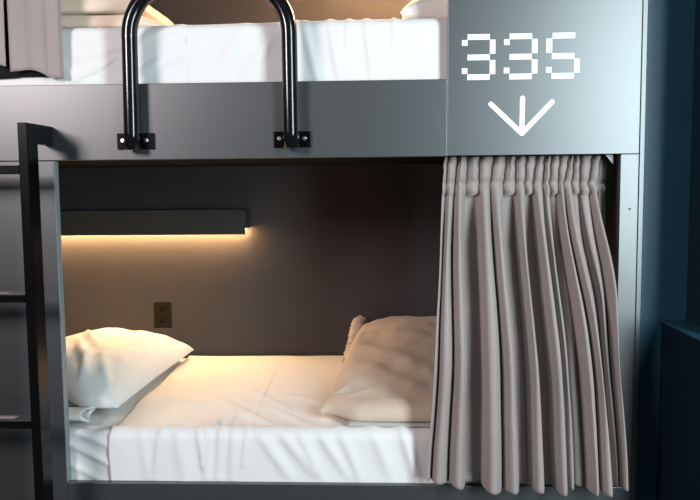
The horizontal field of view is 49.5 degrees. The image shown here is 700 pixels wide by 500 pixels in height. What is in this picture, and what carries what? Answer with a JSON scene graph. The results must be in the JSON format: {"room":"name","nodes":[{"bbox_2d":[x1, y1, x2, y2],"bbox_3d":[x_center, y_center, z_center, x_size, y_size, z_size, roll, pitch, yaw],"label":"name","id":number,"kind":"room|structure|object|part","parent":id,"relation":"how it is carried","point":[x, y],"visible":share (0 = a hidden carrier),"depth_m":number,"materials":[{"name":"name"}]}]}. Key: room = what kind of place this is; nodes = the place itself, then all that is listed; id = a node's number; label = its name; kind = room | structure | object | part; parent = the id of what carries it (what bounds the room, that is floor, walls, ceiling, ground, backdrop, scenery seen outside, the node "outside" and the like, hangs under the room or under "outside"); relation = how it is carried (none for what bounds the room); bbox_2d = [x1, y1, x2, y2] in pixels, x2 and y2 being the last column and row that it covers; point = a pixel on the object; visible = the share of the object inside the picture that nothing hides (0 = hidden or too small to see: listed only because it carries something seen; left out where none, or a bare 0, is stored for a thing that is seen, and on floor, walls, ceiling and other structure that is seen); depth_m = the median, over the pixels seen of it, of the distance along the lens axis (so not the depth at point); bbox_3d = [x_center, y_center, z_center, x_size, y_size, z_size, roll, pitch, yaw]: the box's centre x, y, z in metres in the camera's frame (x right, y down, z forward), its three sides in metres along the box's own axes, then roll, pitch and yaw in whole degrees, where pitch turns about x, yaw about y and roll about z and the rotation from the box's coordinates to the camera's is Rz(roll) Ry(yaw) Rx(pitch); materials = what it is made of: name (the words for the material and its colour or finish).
{"room":"dormitory","nodes":[
{"label":"dormitory","id":0,"kind":"room"},
{"bbox_2d":[58,0,443,357],"bbox_3d":[-0.286,-0.316,3.341,2.730,2.750,0.080,0,5,3],"label":"wall","id":1,"kind":"structure","parent":0,"point":[323,247],"depth_m":3.33,"materials":[{"name":"paint"}]},
{"bbox_2d":[60,209,249,235],"bbox_3d":[-1.044,-0.120,3.280,1.211,0.105,0.139,0,5,3],"label":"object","id":2,"kind":"object","parent":1,"relation":"attached to","point":[146,221],"visible":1,"depth_m":3.20,"materials":[{"name":"grey laminate"}]},
{"bbox_2d":[154,302,171,327],"bbox_3d":[-0.831,0.289,3.374,0.080,0.116,0.009,0,5,3],"label":"wall outlet","id":3,"kind":"object","parent":1,"relation":"attached to","point":[162,311],"visible":1,"depth_m":3.37,"materials":[{"name":"black plastic"}]},
{"bbox_2d":[158,305,166,312],"bbox_3d":[-0.832,0.263,3.369,0.042,0.036,0.002,0,5,3],"label":"socket","id":4,"kind":"object","parent":3,"relation":"attached to","point":[161,308],"depth_m":3.37,"materials":[{"name":"black plastic"}]},
{"bbox_2d":[158,317,167,324],"bbox_3d":[-0.831,0.315,3.373,0.042,0.036,0.002,0,5,3],"label":"socket","id":5,"kind":"object","parent":3,"relation":"attached to","point":[161,320],"depth_m":3.37,"materials":[{"name":"black plastic"}]},
{"bbox_2d":[636,0,694,499],"bbox_3d":[1.141,-0.238,2.305,0.525,2.750,0.070,0,5,3],"label":"wall","id":6,"kind":"structure","parent":0,"point":[671,23],"depth_m":2.29,"materials":[{"name":"blue paint"}]},
{"bbox_2d":[686,0,699,325],"bbox_3d":[1.202,-0.220,2.092,0.385,2.750,0.350,0,5,3],"label":"wall","id":7,"kind":"structure","parent":0,"point":[693,269],"depth_m":2.23,"materials":[{"name":"blue paint"}]},
{"bbox_2d":[657,322,699,499],"bbox_3d":[0.981,0.692,2.182,0.072,0.922,0.348,0,5,3],"label":"trim","id":8,"kind":"structure","parent":7,"relation":"attached to","point":[678,474],"depth_m":2.18,"materials":[{"name":"blue"}]},
{"bbox_2d":[661,320,699,340],"bbox_3d":[0.976,0.230,2.141,0.074,0.004,0.348,0,5,3],"label":"trim","id":9,"kind":"structure","parent":7,"relation":"attached to","point":[693,330],"depth_m":2.21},
{"bbox_3d":[-0.180,1.166,2.523,3.800,0.060,2.000,0,5,3],"label":"floor","id":10,"kind":"structure","parent":0,"visible":0},
{"bbox_2d":[0,0,648,499],"bbox_3d":[-0.390,-0.141,2.789,2.572,2.500,1.049,0,5,3],"label":"bunk bed","id":11,"kind":"object","parent":10,"relation":"on","point":[525,77],"visible":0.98,"depth_m":2.29,"materials":[{"name":"grey metal"}]},
{"bbox_2d":[0,122,53,499],"bbox_3d":[-1.164,0.395,2.312,0.522,1.530,0.169,0,5,3],"label":"ladder","id":12,"kind":"object","parent":11,"relation":"attached to","point":[30,135],"visible":1,"depth_m":2.22,"materials":[{"name":"black metal"}]},
{"bbox_2d":[0,0,63,78],"bbox_3d":[-0.898,-0.939,2.282,1.590,0.835,0.032,0,5,3],"label":"curtain","id":13,"kind":"object","parent":11,"relation":"hanging from","point":[31,42],"visible":1,"depth_m":2.30,"materials":[{"name":"beige fabric"}]},
{"bbox_3d":[-1.296,0.439,2.423,0.788,1.426,0.030,0,5,3],"label":"panel","id":14,"kind":"part","parent":11,"relation":"part of","materials":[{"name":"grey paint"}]},
{"bbox_2d":[0,35,186,85],"bbox_3d":[-0.398,-0.618,2.786,2.520,0.198,0.958,0,5,3],"label":"mattress","id":15,"kind":"object","parent":11,"relation":"on","point":[146,52],"visible":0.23,"depth_m":2.33,"materials":[{"name":"white fabric"}]},
{"bbox_2d":[62,17,447,84],"bbox_3d":[-0.213,-0.633,2.776,2.130,0.223,0.960,0,5,3],"label":"sheet","id":16,"kind":"object","parent":15,"relation":"on","point":[394,48],"visible":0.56,"depth_m":2.30,"materials":[{"name":"white fabric"}]},
{"bbox_2d":[61,0,173,27],"bbox_3d":[-0.820,-0.768,2.554,0.500,0.110,0.375,0,5,3],"label":"pillow","id":17,"kind":"object","parent":16,"relation":"on","point":[74,13],"visible":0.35,"depth_m":2.38,"materials":[{"name":"beige fabric"}]},
{"bbox_2d":[400,0,447,18],"bbox_3d":[0.434,-0.815,2.582,0.559,0.174,0.400,-1,5,0],"label":"pillow","id":18,"kind":"object","parent":16,"relation":"on","point":[420,9],"visible":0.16,"depth_m":2.40,"materials":[{"name":"white fabric"}]},
{"bbox_2d":[69,358,185,479],"bbox_3d":[-0.387,0.614,2.892,2.520,0.186,0.962,0,5,3],"label":"mattress","id":19,"kind":"object","parent":11,"relation":"on","point":[89,441],"visible":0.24,"depth_m":2.44,"materials":[{"name":"white fabric"}]},
{"bbox_2d":[68,400,88,410],"bbox_3d":[-1.010,0.521,2.638,0.300,0.038,0.160,0,5,9],"label":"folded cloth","id":20,"kind":"object","parent":19,"relation":"on","point":[70,404],"visible":0.06,"depth_m":2.57,"materials":[{"name":"white fabric"}]},
{"bbox_2d":[68,407,96,421],"bbox_3d":[-1.022,0.542,2.518,0.348,0.040,0.105,0,5,3],"label":"folded towel","id":21,"kind":"object","parent":19,"relation":"on","point":[75,413],"visible":0.22,"depth_m":2.49,"materials":[{"name":"white fabric"}]},
{"bbox_2d":[66,328,193,407],"bbox_3d":[-1.002,0.409,2.940,0.557,0.207,0.820,0,5,6],"label":"pillow","id":22,"kind":"object","parent":19,"relation":"on","point":[106,367],"visible":0.63,"depth_m":2.74,"materials":[{"name":"white fabric"}]},
{"bbox_2d":[109,356,548,483],"bbox_3d":[0.056,0.602,2.864,1.612,0.204,0.977,0,5,3],"label":"sheet","id":23,"kind":"object","parent":19,"relation":"on","point":[212,418],"visible":0.43,"depth_m":2.42,"materials":[{"name":"white fabric"}]},
{"bbox_2d":[347,420,430,426],"bbox_3d":[0.381,0.502,2.832,0.740,0.039,0.878,0,5,3],"label":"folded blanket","id":24,"kind":"object","parent":23,"relation":"on","point":[350,423],"visible":0.04,"depth_m":2.41,"materials":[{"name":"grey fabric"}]},
{"bbox_2d":[320,315,436,421],"bbox_3d":[0.338,0.405,2.831,0.844,0.207,0.878,0,5,3],"label":"pillow","id":25,"kind":"object","parent":24,"relation":"on","point":[386,374],"visible":0.44,"depth_m":2.64,"materials":[{"name":"beige fabric"}]},
{"bbox_3d":[-0.417,-0.556,2.251,0.526,0.509,0.046,0,5,3],"label":"guard rail","id":26,"kind":"part","parent":11,"relation":"part of","materials":[{"name":"black metal"}]},
{"bbox_3d":[-0.704,-0.389,2.319,1.988,0.228,0.022,0,5,3],"label":"rail","id":27,"kind":"part","parent":11,"relation":"part of","materials":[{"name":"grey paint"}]},
{"bbox_3d":[-0.015,0.854,2.398,1.765,0.240,0.022,0,5,3],"label":"rail","id":28,"kind":"part","parent":11,"relation":"part of","materials":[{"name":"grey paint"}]},
{"bbox_2d":[427,155,627,496],"bbox_3d":[0.527,0.218,2.304,0.592,1.006,0.229,0,5,3],"label":"curtain","id":29,"kind":"object","parent":11,"relation":"hanging from","point":[527,388],"visible":1,"depth_m":2.29,"materials":[{"name":"beige fabric"}]},
{"bbox_3d":[0.570,-0.818,2.225,0.563,1.070,0.022,0,5,3],"label":"sign panel","id":30,"kind":"part","parent":11,"relation":"part of","materials":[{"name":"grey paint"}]},
{"bbox_3d":[0.834,0.221,2.309,0.054,1.017,0.030,0,5,3],"label":"corner post","id":31,"kind":"part","parent":11,"relation":"part of","materials":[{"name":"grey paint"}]},
{"bbox_3d":[0.888,-0.150,2.758,0.017,2.500,0.995,0,5,3],"label":"panel","id":32,"kind":"part","parent":11,"relation":"part of","materials":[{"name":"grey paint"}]}
]}

